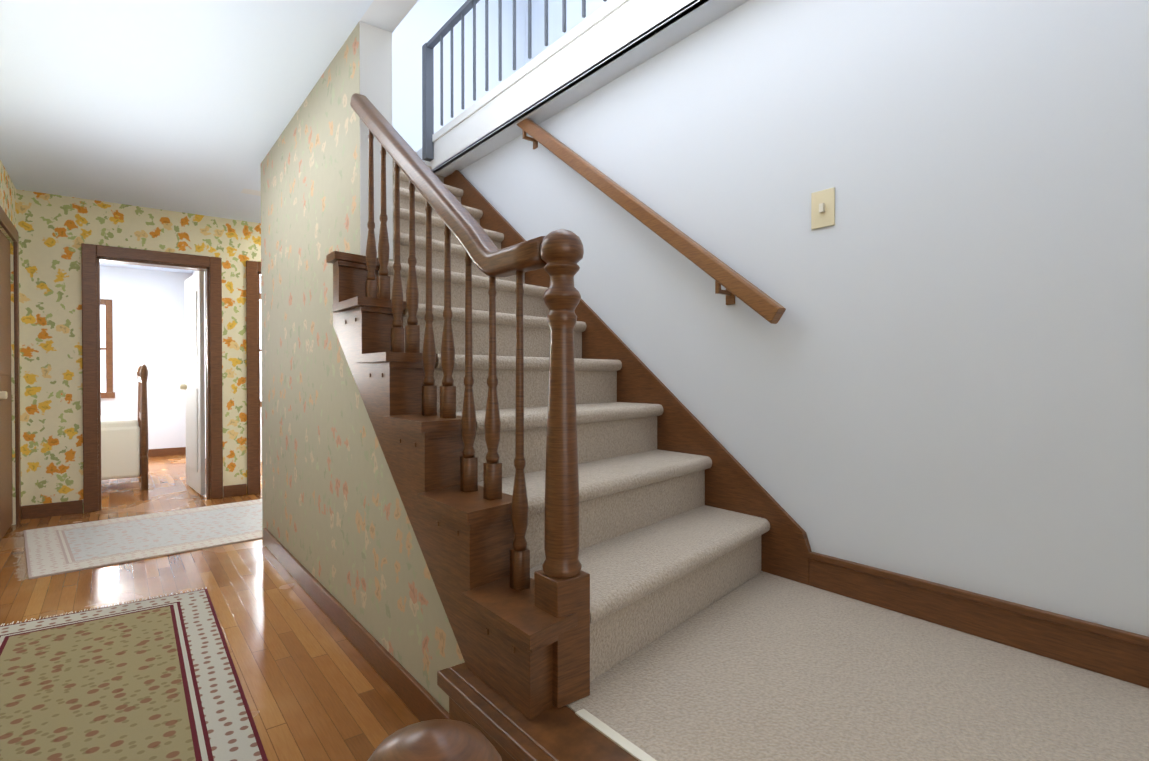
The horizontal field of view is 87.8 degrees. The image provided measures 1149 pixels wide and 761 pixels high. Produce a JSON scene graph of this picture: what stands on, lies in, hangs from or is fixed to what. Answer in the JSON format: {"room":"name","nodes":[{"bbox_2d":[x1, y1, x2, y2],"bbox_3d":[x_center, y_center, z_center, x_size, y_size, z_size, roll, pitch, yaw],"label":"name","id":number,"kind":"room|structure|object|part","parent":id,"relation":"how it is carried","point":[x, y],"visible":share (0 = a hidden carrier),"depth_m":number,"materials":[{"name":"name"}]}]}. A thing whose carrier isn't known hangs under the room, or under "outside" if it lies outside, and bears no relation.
{"room":"stair hallway","nodes":[
{"label":"stair hallway","id":0,"kind":"room"},
{"bbox_2d":[0,160,15,524],"bbox_3d":[-1.606,-0.157,1.040,0.140,2.440,8.690,0,1,-38],"label":"wall","id":1,"kind":"structure","parent":0,"point":[7,196],"depth_m":4.25,"materials":[{"name":"yellow paper"}]},
{"bbox_2d":[0,230,12,540],"bbox_3d":[-1.981,0.044,2.102,0.660,2.017,5.888,0,1,-38],"label":"closet doors","id":2,"kind":"structure","parent":1,"relation":"in","point":[6,512],"depth_m":3.97,"materials":[{"name":"brown wood"}]},
{"bbox_3d":[-3.562,0.092,3.713,0.050,0.050,0.050,0,1,-38],"label":"knob","id":3,"kind":"part","parent":2,"relation":"part of","materials":[{"name":"gold metal"}]},
{"bbox_2d":[0,206,20,523],"bbox_3d":[-3.516,-0.017,3.653,0.020,2.110,1.740,0,1,-38],"label":"door frame","id":4,"kind":"structure","parent":1,"relation":"attached to","point":[8,226],"depth_m":4.27,"materials":[{"name":"brown wood"}]},
{"bbox_2d":[16,189,260,512],"bbox_3d":[-2.662,-0.201,5.622,3.780,2.440,0.140,0,1,-38],"label":"wall","id":5,"kind":"structure","parent":0,"point":[55,232],"depth_m":4.60,"materials":[{"name":"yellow paper"}]},
{"bbox_2d":[21,500,82,519],"bbox_3d":[-3.963,0.979,4.524,0.364,0.100,0.030,0,1,-38],"label":"baseboard","id":6,"kind":"structure","parent":5,"relation":"attached to","point":[68,507],"depth_m":4.52,"materials":[{"name":"brown wood"}]},
{"bbox_2d":[180,271,205,494],"bbox_3d":[-3.549,0.019,5.529,0.090,1.978,0.740,0,1,-42],"label":"bedroom door","id":7,"kind":"structure","parent":5,"relation":"in","point":[193,386],"depth_m":5.40,"materials":[{"name":"white paint"}]},
{"bbox_3d":[-3.759,0.063,5.738,0.053,0.050,0.050,0,1,-42],"label":"knob","id":8,"kind":"part","parent":7,"relation":"part of","materials":[{"name":"gold metal"}]},
{"bbox_2d":[100,266,191,448],"bbox_3d":[-5.497,-0.223,7.894,5.700,2.440,0.100,0,1,-38],"label":"wall","id":9,"kind":"structure","parent":0,"point":[148,316],"depth_m":7.81,"materials":[{"name":"white paint"}]},
{"bbox_2d":[100,299,114,397],"bbox_3d":[-6.120,-0.398,7.374,0.700,1.240,0.120,0,1,-38],"label":"window","id":10,"kind":"structure","parent":9,"relation":"in","point":[109,392],"depth_m":7.53,"materials":[{"name":"brown wood"}]},
{"bbox_2d":[148,447,185,456],"bbox_3d":[-6.416,0.954,7.124,3.090,0.100,0.015,0,1,-38],"label":"baseboard","id":11,"kind":"structure","parent":9,"relation":"attached to","point":[166,452],"depth_m":7.90,"materials":[{"name":"brown wood"}]},
{"bbox_2d":[0,0,373,273],"bbox_3d":[-1.805,-1.497,3.088,5.700,0.200,12.200,0,1,-38],"label":"ceiling","id":12,"kind":"structure","parent":0,"point":[189,106],"depth_m":2.88,"materials":[{"name":"white paint"}]},
{"bbox_2d":[188,270,205,457],"bbox_3d":[-4.087,-0.212,6.752,0.100,2.440,3.390,0,1,-38],"label":"wall","id":13,"kind":"structure","parent":0,"point":[194,271],"depth_m":6.93,"materials":[{"name":"white paint"}]},
{"bbox_2d":[0,455,419,760],"bbox_3d":[-1.875,1.103,3.123,5.600,0.120,12.300,0,1,-38],"label":"floor","id":14,"kind":"structure","parent":0,"point":[315,686],"depth_m":2.69,"materials":[{"name":"brown wood"}]},
{"bbox_2d":[0,587,267,760],"bbox_3d":[-1.488,1.051,1.792,0.864,0.008,2.413,0,1,-37],"label":"rug","id":15,"kind":"object","parent":14,"relation":"on","point":[153,679],"visible":1,"depth_m":2.02,"materials":[{"name":"beige fabric"}]},
{"bbox_2d":[12,499,261,580],"bbox_3d":[-2.553,1.026,4.329,2.214,0.008,1.320,-1,1,-44],"label":"rug","id":16,"kind":"object","parent":14,"relation":"on","point":[56,550],"visible":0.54,"depth_m":3.90,"materials":[{"name":"white fabric"}]},
{"bbox_2d":[136,364,148,489],"bbox_3d":[-5.218,0.422,5.275,2.339,1.200,1.068,0,1,-38],"label":"frame","id":17,"kind":"object","parent":14,"relation":"on","point":[142,374],"visible":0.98,"depth_m":5.56,"materials":[{"name":"brown wood"}]},
{"bbox_2d":[101,414,139,479],"bbox_3d":[-5.225,0.632,5.272,2.222,0.540,1.024,0,1,-38],"label":"bed","id":18,"kind":"object","parent":17,"relation":"on","point":[120,446],"visible":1,"depth_m":5.46,"materials":[{"name":"white fabric"}]},
{"bbox_2d":[326,93,1148,760],"bbox_3d":[-0.271,-0.181,1.951,1.691,2.470,4.704,0,1,-38],"label":"staircase","id":19,"kind":"structure","parent":14,"relation":"on","point":[606,589],"depth_m":1.46,"materials":[{"name":"beige carpet"}]},
{"bbox_3d":[-0.450,-0.677,1.815,0.062,0.835,1.290,0,1,-38],"label":"handrail","id":20,"kind":"part","parent":19,"relation":"part of","materials":[{"name":"brown wood"}]},
{"bbox_2d":[259,276,261,461],"bbox_3d":[-3.367,-0.222,7.767,2.280,2.440,0.100,0,1,-38],"label":"wall","id":21,"kind":"structure","parent":0,"point":[260,407],"depth_m":7.34,"materials":[{"name":"white paint"}]},
{"bbox_2d":[260,300,261,400],"bbox_3d":[-3.902,-0.373,7.379,0.700,1.250,0.020,0,1,-38],"label":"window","id":22,"kind":"structure","parent":21,"relation":"in","point":[260,359],"depth_m":7.38,"materials":[{"name":"white"}]},
{"bbox_2d":[261,160,265,538],"bbox_3d":[-1.522,-0.188,4.203,1.205,2.440,0.120,0,1,-38],"label":"wall","id":23,"kind":"structure","parent":0,"point":[263,353],"depth_m":3.83,"materials":[{"name":"beige paper"}]},
{"bbox_2d":[264,0,464,712],"bbox_3d":[-0.666,-1.498,2.199,0.130,5.100,5.600,0,1,-38],"label":"wall","id":24,"kind":"structure","parent":0,"point":[339,528],"depth_m":2.64,"materials":[{"name":"beige paper"}]},
{"bbox_2d":[263,528,448,721],"bbox_3d":[-1.088,0.997,2.651,0.016,0.100,2.887,0,1,-38],"label":"baseboard","id":25,"kind":"structure","parent":24,"relation":"attached to","point":[416,697],"depth_m":2.26,"materials":[{"name":"brown wood"}]},
{"bbox_2d":[359,21,392,258],"bbox_3d":[-0.780,-0.938,2.353,0.128,0.904,0.004,0,1,-38],"label":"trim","id":26,"kind":"structure","parent":24,"relation":"attached to","point":[376,66],"depth_m":2.35,"materials":[{"name":"white paint"}]},
{"bbox_2d":[241,0,524,195],"bbox_3d":[-1.496,-2.748,5.170,2.455,2.659,0.140,0,1,-38],"label":"wall","id":27,"kind":"structure","parent":0,"point":[421,24],"depth_m":5.35,"materials":[{"name":"white paint"}]},
{"bbox_2d":[417,148,424,161],"bbox_3d":[0.633,-1.508,3.200,1.500,0.220,5.600,0,1,-38],"label":"slab","id":28,"kind":"object","parent":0,"point":[419,153],"depth_m":4.20,"materials":[{"name":"white paint"}]},
{"bbox_2d":[525,0,609,64],"bbox_3d":[-0.181,-1.531,5.601,0.140,5.100,10.400,0,1,-38],"label":"wall","id":29,"kind":"structure","parent":0,"point":[574,18],"depth_m":5.50,"materials":[{"name":"white paint"}]},
{"bbox_2d":[459,0,1148,636],"bbox_3d":[0.414,-0.172,2.564,0.140,2.440,4.840,0,1,-38],"label":"wall","id":30,"kind":"structure","parent":0,"point":[937,372],"depth_m":1.73,"materials":[{"name":"white paint"}]},
{"bbox_2d":[422,0,606,161],"bbox_3d":[0.341,-1.824,2.252,0.054,0.750,4.360,0,1,-38],"label":"guard rail","id":31,"kind":"object","parent":30,"relation":"attached to","point":[464,9],"visible":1,"depth_m":3.59,"materials":[{"name":"grey paint"}]},
{"bbox_2d":[425,0,748,176],"bbox_3d":[0.359,-1.492,2.294,0.040,0.234,4.500,0,1,-38],"label":"trim","id":32,"kind":"structure","parent":30,"relation":"attached to","point":[606,29],"depth_m":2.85,"materials":[{"name":"white paint"}]},
{"bbox_2d":[517,119,785,323],"bbox_3d":[0.143,-0.899,2.714,0.096,1.404,1.855,0,1,-38],"label":"handrail","id":33,"kind":"object","parent":30,"relation":"attached to","point":[734,283],"depth_m":2.35,"materials":[{"name":"brown wood"}]},
{"bbox_2d":[444,170,1148,687],"bbox_3d":[0.386,-0.520,2.459,0.028,2.379,4.711,0,1,-38],"label":"skirt","id":34,"kind":"object","parent":30,"relation":"attached to","point":[1106,650],"depth_m":1.93,"materials":[{"name":"brown wood"}]},
{"bbox_3d":[-0.145,-0.577,3.131,0.008,2.279,2.998,0,1,-38],"label":"skirt stair right cap","id":35,"kind":"part","parent":34,"relation":"part of","materials":[{"name":"brown wood"}]},
{"bbox_2d":[811,187,834,229],"bbox_3d":[0.800,-0.556,1.930,0.016,0.120,0.080,0,1,-38],"label":"switch plate","id":36,"kind":"object","parent":30,"relation":"attached to","point":[822,208],"visible":1,"depth_m":1.93,"materials":[{"name":"beige plastic"}]}
]}

